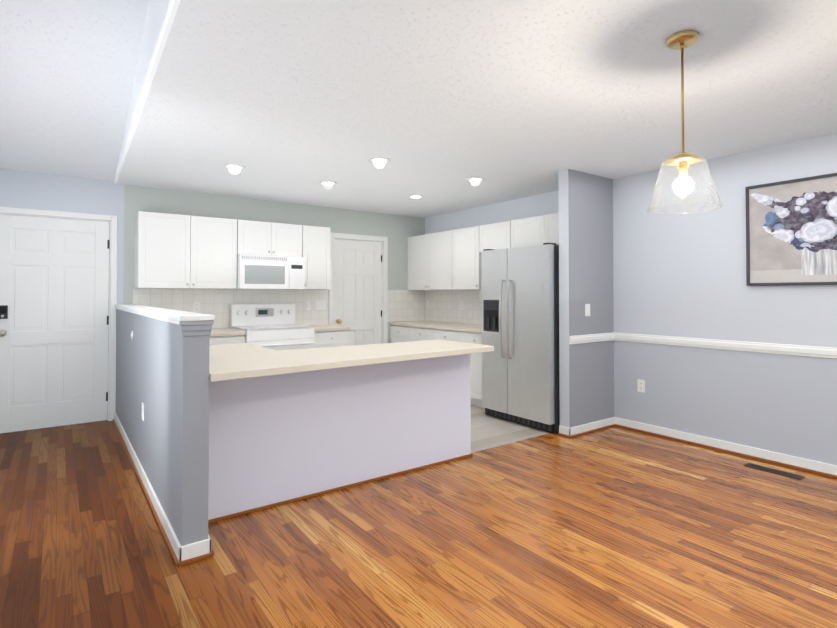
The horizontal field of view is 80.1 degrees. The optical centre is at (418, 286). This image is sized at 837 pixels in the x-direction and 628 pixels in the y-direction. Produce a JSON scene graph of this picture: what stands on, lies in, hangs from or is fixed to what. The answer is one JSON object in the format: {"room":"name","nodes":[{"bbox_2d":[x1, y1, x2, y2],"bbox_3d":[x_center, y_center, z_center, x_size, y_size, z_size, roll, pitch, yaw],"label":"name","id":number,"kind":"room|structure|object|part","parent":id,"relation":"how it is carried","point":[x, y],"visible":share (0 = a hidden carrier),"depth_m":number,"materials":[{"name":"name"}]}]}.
{"room":"kitchen","nodes":[
{"label":"kitchen","id":0,"kind":"room"},
{"bbox_2d":[0,0,148,180],"bbox_3d":[-0.966,-1.832,1.136,1.203,1.402,9.300,1,-1,-36],"label":"ceiling","id":1,"kind":"structure","parent":0,"point":[67,70],"depth_m":3.36,"materials":[{"name":"white paint"}]},
{"bbox_2d":[114,0,180,183],"bbox_3d":[-0.575,-1.826,1.420,0.276,1.405,9.300,1,-1,-36],"label":"ceiling beam","id":2,"kind":"structure","parent":0,"point":[159,17],"depth_m":2.73,"materials":[{"name":"white paint"}]},
{"bbox_2d":[116,309,209,545],"bbox_3d":[-2.079,0.774,3.801,0.120,1.165,3.370,1,-1,-36],"label":"wall","id":3,"kind":"structure","parent":0,"point":[162,371],"depth_m":2.68,"materials":[{"name":"grey paint"}]},
{"bbox_2d":[142,402,143,420],"bbox_3d":[-1.935,0.881,3.491,0.008,0.116,0.072,1,-1,-36],"label":"outlet","id":4,"kind":"object","parent":3,"relation":"attached to","point":[142,411],"visible":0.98,"depth_m":3.48,"materials":[{"name":"white plastic"}]},
{"bbox_2d":[113,412,191,565],"bbox_3d":[-2.119,1.313,3.748,0.056,0.085,3.396,1,-1,-36],"label":"baseboard","id":5,"kind":"structure","parent":3,"relation":"attached to","point":[179,553],"depth_m":2.91,"materials":[{"name":"white wood"}]},
{"bbox_2d":[114,304,214,335],"bbox_3d":[-2.073,0.216,3.802,0.160,0.100,3.390,1,-1,-36],"label":"half wall cap","id":6,"kind":"object","parent":3,"relation":"on","point":[194,324],"visible":1,"depth_m":2.48,"materials":[{"name":"white wood"}]},
{"bbox_2d":[197,534,213,557],"bbox_3d":[-1.132,1.294,2.611,0.026,0.085,0.396,1,-1,-36],"label":"baseboard","id":7,"kind":"structure","parent":3,"relation":"attached to","point":[205,546],"depth_m":2.45,"materials":[{"name":"white wood"}]},
{"bbox_2d":[0,168,424,389],"bbox_3d":[-1.995,0.083,6.030,5.320,2.620,0.120,1,-1,-36],"label":"wall","id":8,"kind":"structure","parent":0,"point":[124,203],"depth_m":5.41,"materials":[{"name":"grey paint"}]},
{"bbox_2d":[0,214,108,432],"bbox_3d":[-3.558,0.350,4.860,0.898,2.030,0.047,1,-1,-36],"label":"entry door","id":9,"kind":"structure","parent":8,"relation":"in","point":[54,282],"depth_m":4.84,"materials":[{"name":"white wood"}]},
{"bbox_2d":[0,240,109,400],"bbox_3d":[-3.507,0.345,4.822,0.877,1.650,0.086,1,-1,-36],"label":"hardware piece","id":10,"kind":"object","parent":9,"relation":"attached to","point":[3,313],"depth_m":4.61,"materials":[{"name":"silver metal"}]},
{"bbox_2d":[132,211,239,290],"bbox_3d":[-2.505,-0.360,5.393,0.967,0.775,0.320,1,-1,-36],"label":"upper cabinet","id":11,"kind":"object","parent":8,"relation":"attached to","point":[187,263],"depth_m":5.24,"materials":[{"name":"white wood"}]},
{"bbox_2d":[240,220,303,256],"bbox_3d":[-1.802,-0.544,5.906,0.762,0.392,0.320,1,-1,-36],"label":"upper cabinet","id":12,"kind":"object","parent":8,"relation":"attached to","point":[256,237],"depth_m":5.78,"materials":[{"name":"white wood"}]},
{"bbox_2d":[236,254,304,288],"bbox_3d":[-1.776,-0.155,5.862,0.756,0.379,0.412,1,-1,-36],"label":"over-the-range microwave","id":13,"kind":"object","parent":12,"relation":"attached to","point":[267,272],"visible":0.98,"depth_m":5.67,"materials":[{"name":"white"}]},
{"bbox_2d":[132,289,424,328],"bbox_3d":[-1.450,0.270,6.335,3.819,0.453,0.020,1,-1,-36],"label":"backsplash","id":14,"kind":"structure","parent":8,"relation":"attached to","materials":[{"name":"tile"}]},
{"bbox_2d":[292,225,329,290],"bbox_3d":[-1.342,-0.347,6.237,0.368,0.775,0.320,1,-1,-36],"label":"upper cabinet","id":15,"kind":"object","parent":8,"relation":"attached to","point":[316,239],"depth_m":6.11,"materials":[{"name":"white wood"}]},
{"bbox_2d":[334,239,381,345],"bbox_3d":[-0.834,0.388,6.835,0.738,2.020,0.047,1,-1,-36],"label":"pantry door","id":16,"kind":"structure","parent":8,"relation":"in","point":[357,287],"depth_m":6.83,"materials":[{"name":"white wood"}]},
{"bbox_2d":[336,255,381,323],"bbox_3d":[-0.782,0.382,6.798,0.713,1.642,0.086,1,-1,-36],"label":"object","id":17,"kind":"structure","parent":16,"relation":"attached to","point":[339,321],"depth_m":6.62,"materials":[{"name":"gold metal"}]},
{"bbox_2d":[0,420,836,627],"bbox_3d":[0.700,1.381,2.292,5.320,0.100,9.300,1,-1,-36],"label":"floor","id":18,"kind":"structure","parent":0,"point":[615,527],"depth_m":2.55,"materials":[{"name":"brown wood"}]},
{"bbox_2d":[744,463,804,479],"bbox_3d":[2.593,1.351,3.638,0.095,0.004,0.355,1,-1,-36],"label":"floor vent","id":19,"kind":"object","parent":18,"relation":"in","point":[778,472],"visible":1,"depth_m":3.62,"materials":[{"name":"brown metal"}]},
{"bbox_2d":[117,0,836,217],"bbox_3d":[1.092,-1.154,2.618,4.352,0.100,9.300,1,-1,-36],"label":"ceiling","id":20,"kind":"structure","parent":0,"point":[437,103],"depth_m":2.86,"materials":[{"name":"white paint"}]},
{"bbox_2d":[223,164,245,169],"bbox_3d":[-1.652,-1.083,4.469,0.190,0.040,0.190,1,-1,-36],"label":"recessed light","id":21,"kind":"object","parent":20,"relation":"in","point":[234,166],"visible":0.88,"depth_m":4.45,"materials":[{"name":"white"}]},
{"bbox_2d":[319,181,336,185],"bbox_3d":[-0.931,-1.072,5.128,0.190,0.040,0.190,1,-1,-36],"label":"recessed light","id":22,"kind":"object","parent":20,"relation":"in","point":[328,183],"visible":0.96,"depth_m":5.13,"materials":[{"name":"white"}]},
{"bbox_2d":[368,157,390,163],"bbox_3d":[-0.333,-1.087,4.252,0.190,0.040,0.190,1,-1,-36],"label":"recessed light","id":23,"kind":"object","parent":20,"relation":"in","point":[379,160],"visible":0.9,"depth_m":4.25,"materials":[{"name":"white"}]},
{"bbox_2d":[408,195,423,198],"bbox_3d":[-0.032,-1.061,5.829,0.190,0.040,0.190,1,-1,-36],"label":"recessed light","id":24,"kind":"object","parent":20,"relation":"in","point":[415,196],"visible":0.85,"depth_m":5.81,"materials":[{"name":"white"}]},
{"bbox_2d":[466,177,484,181],"bbox_3d":[0.568,-1.075,4.967,0.190,0.040,0.190,1,-1,-36],"label":"recessed light","id":25,"kind":"object","parent":20,"relation":"in","point":[476,179],"visible":0.88,"depth_m":4.95,"materials":[{"name":"white"}]},
{"bbox_2d":[647,30,722,214],"bbox_3d":[1.176,-0.724,2.215,0.298,0.769,0.298,1,-1,-36],"label":"pendant lamp","id":26,"kind":"object","parent":20,"relation":"hanging from","point":[681,41],"visible":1,"depth_m":2.20,"materials":[{"name":"clear glass"}]},
{"bbox_3d":[1.176,-0.452,2.211,0.064,0.086,0.064,1,-1,-36],"label":"bulb","id":27,"kind":"part","parent":26,"relation":"part of","materials":[{"name":"white glass"}]},
{"bbox_3d":[1.176,-0.447,2.211,0.298,0.215,0.298,1,-1,-36],"label":"lamp shade","id":28,"kind":"part","parent":26,"relation":"part of","materials":[{"name":"clear glass"}]},
{"bbox_2d":[471,405,549,452],"bbox_3d":[-0.585,1.429,5.214,3.970,0.100,3.060,1,-1,-36],"label":"floor","id":29,"kind":"structure","parent":0,"point":[488,431],"depth_m":4.69,"materials":[{"name":"beige tile"}]},
{"bbox_2d":[209,335,244,344],"bbox_3d":[-2.245,0.953,5.375,0.549,0.858,0.620,1,-1,-36],"label":"base cabinet","id":30,"kind":"object","parent":29,"relation":"on","point":[216,339],"depth_m":5.18,"materials":[{"name":"white wood"}]},
{"bbox_2d":[209,327,245,338],"bbox_3d":[-2.423,0.500,5.244,1.002,0.040,0.634,1,-1,-36],"label":"countertop","id":31,"kind":"structure","parent":30,"relation":"on","point":[222,330],"depth_m":5.26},
{"bbox_2d":[230,304,314,350],"bbox_3d":[-1.666,0.800,5.702,0.764,1.175,0.718,1,-1,-36],"label":"range","id":32,"kind":"object","parent":29,"relation":"on","point":[273,326],"visible":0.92,"depth_m":5.67,"materials":[{"name":"white metal"}]},
{"bbox_2d":[314,331,348,347],"bbox_3d":[-1.208,0.965,6.127,0.476,0.858,0.620,1,-1,-36],"label":"base cabinet","id":33,"kind":"object","parent":29,"relation":"on","point":[322,338],"depth_m":5.88,"materials":[{"name":"white wood"}]},
{"bbox_2d":[304,323,350,330],"bbox_3d":[-1.201,0.514,6.131,0.487,0.040,0.634,1,-1,-36],"label":"countertop","id":34,"kind":"structure","parent":33,"relation":"on","point":[318,327],"depth_m":5.97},
{"bbox_2d":[209,340,493,381],"bbox_3d":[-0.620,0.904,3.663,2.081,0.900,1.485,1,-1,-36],"label":"countertop","id":35,"kind":"structure","parent":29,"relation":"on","point":[236,361],"depth_m":3.20,"materials":[{"name":"beige"}]},
{"bbox_2d":[208,354,470,519],"bbox_3d":[-0.456,0.921,3.426,2.070,0.858,0.120,1,-1,-36],"label":"wall","id":36,"kind":"structure","parent":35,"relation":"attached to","point":[273,439],"depth_m":3.26,"materials":[{"name":"grey paint"}]},
{"bbox_2d":[208,454,472,523],"bbox_3d":[-0.421,1.339,3.381,2.082,0.020,0.042,1,-1,-36],"label":"baseboard","id":37,"kind":"structure","parent":36,"relation":"attached to","point":[469,455],"depth_m":3.24,"materials":[{"name":"brown"}]},
{"bbox_2d":[389,325,404,342],"bbox_3d":[0.003,0.981,7.057,0.621,0.858,0.535,1,-1,-36],"label":"base cabinet","id":38,"kind":"object","parent":29,"relation":"on","point":[397,332],"depth_m":6.94,"materials":[{"name":"white wood"}]},
{"bbox_2d":[405,325,428,341],"bbox_3d":[0.283,0.974,6.672,0.621,0.858,0.628,1,-1,-36],"label":"base cabinet","id":39,"kind":"object","parent":29,"relation":"on","point":[411,334],"depth_m":6.60,"materials":[{"name":"white wood"}]},
{"bbox_2d":[429,329,452,340],"bbox_3d":[0.586,0.967,6.254,0.621,0.858,0.615,1,-1,-36],"label":"base cabinet","id":40,"kind":"object","parent":29,"relation":"on","point":[434,334],"depth_m":6.15,"materials":[{"name":"white wood"}]},
{"bbox_2d":[453,333,483,407],"bbox_3d":[0.878,0.961,5.851,0.621,0.858,0.591,1,-1,-36],"label":"base cabinet","id":41,"kind":"object","parent":29,"relation":"on","point":[475,338],"depth_m":5.66,"materials":[{"name":"white wood"}]},
{"bbox_2d":[389,321,481,332],"bbox_3d":[0.444,0.519,6.445,0.634,0.040,2.059,1,-1,-36],"label":"countertop","id":42,"kind":"structure","parent":41,"relation":"on","point":[456,326],"depth_m":6.38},
{"bbox_2d":[481,243,559,432],"bbox_3d":[1.222,0.492,5.150,0.838,1.773,0.910,1,-1,-36],"label":"fridge","id":43,"kind":"object","parent":29,"relation":"on","point":[520,329],"visible":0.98,"depth_m":4.85,"materials":[{"name":"grey metal"}]},
{"bbox_2d":[558,169,613,427],"bbox_3d":[1.619,0.152,4.776,0.700,2.440,0.110,1,-1,-36],"label":"wall pillar","id":44,"kind":"structure","parent":0,"point":[586,383],"depth_m":4.67,"materials":[{"name":"grey paint"}]},
{"bbox_2d":[585,304,589,315],"bbox_3d":[1.594,0.226,4.682,0.072,0.116,0.012,1,-1,-36],"label":"light switch","id":45,"kind":"object","parent":44,"relation":"attached to","point":[587,309],"visible":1,"depth_m":4.67,"materials":[{"name":"white plastic"}]},
{"bbox_2d":[567,417,615,437],"bbox_3d":[1.632,1.328,4.683,0.686,0.085,0.026,1,-1,-36],"label":"baseboard","id":46,"kind":"structure","parent":44,"relation":"attached to","point":[587,428],"depth_m":4.67,"materials":[{"name":"white wood"}]},
{"bbox_2d":[425,133,836,465],"bbox_3d":[2.840,0.136,3.791,0.120,2.440,9.180,1,-1,-36],"label":"wall","id":47,"kind":"structure","parent":0,"point":[675,274],"depth_m":4.18,"materials":[{"name":"grey paint"}]},
{"bbox_2d":[408,231,448,292],"bbox_3d":[0.282,-0.335,6.950,0.321,0.775,1.070,1,-1,-36],"label":"upper cabinet","id":48,"kind":"object","parent":47,"relation":"attached to","point":[444,270],"depth_m":6.88,"materials":[{"name":"white wood"}]},
{"bbox_2d":[425,290,481,324],"bbox_3d":[0.697,0.275,6.627,0.016,0.453,2.051,1,-1,-36],"label":"backsplash","id":49,"kind":"structure","parent":47,"relation":"attached to","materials":[{"name":"tile"}]},
{"bbox_2d":[449,226,481,288],"bbox_3d":[0.698,-0.344,6.376,0.321,0.775,0.568,1,-1,-36],"label":"upper cabinet","id":50,"kind":"object","parent":47,"relation":"attached to","point":[464,259],"depth_m":6.27,"materials":[{"name":"white wood"}]},
{"bbox_2d":[477,222,504,252],"bbox_3d":[1.035,-0.574,5.915,0.321,0.330,0.571,1,-1,-36],"label":"upper cabinet","id":51,"kind":"object","parent":47,"relation":"attached to","point":[489,236],"depth_m":5.88,"materials":[{"name":"white wood"}]},
{"bbox_2d":[505,216,536,248],"bbox_3d":[1.311,-0.581,5.534,0.321,0.330,0.590,1,-1,-36],"label":"upper cabinet","id":52,"kind":"object","parent":47,"relation":"attached to","point":[520,232],"depth_m":5.50,"materials":[{"name":"white wood"}]},
{"bbox_2d":[537,213,558,245],"bbox_3d":[1.580,-0.587,5.163,0.321,0.330,0.533,1,-1,-36],"label":"upper cabinet","id":53,"kind":"object","parent":47,"relation":"attached to","point":[547,225],"depth_m":5.20,"materials":[{"name":"white wood"}]},
{"bbox_2d":[637,379,644,392],"bbox_3d":[2.098,0.941,4.691,0.009,0.116,0.072,1,-1,-36],"label":"outlet","id":54,"kind":"object","parent":47,"relation":"attached to","point":[640,385],"visible":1,"depth_m":4.69,"materials":[{"name":"white plastic"}]},
{"bbox_2d":[569,332,836,358],"bbox_3d":[3.392,0.455,2.326,0.700,0.078,5.930,1,-1,-36],"label":"trim","id":55,"kind":"structure","parent":47,"relation":"attached to","point":[809,351],"depth_m":4.16,"materials":[{"name":"white wood"}]},
{"bbox_2d":[615,417,836,477],"bbox_3d":[3.664,1.293,2.510,0.026,0.085,5.930,1,-1,-36],"label":"baseboard","id":56,"kind":"structure","parent":47,"relation":"attached to","point":[825,469],"depth_m":4.03,"materials":[{"name":"white wood"}]},
{"bbox_2d":[745,173,836,285],"bbox_3d":[2.883,-0.402,3.609,0.032,0.790,0.900,1,-1,-36],"label":"picture frame","id":57,"kind":"object","parent":47,"relation":"attached to","point":[791,232],"visible":0.96,"depth_m":3.72,"materials":[{"name":"grey"}]}
]}

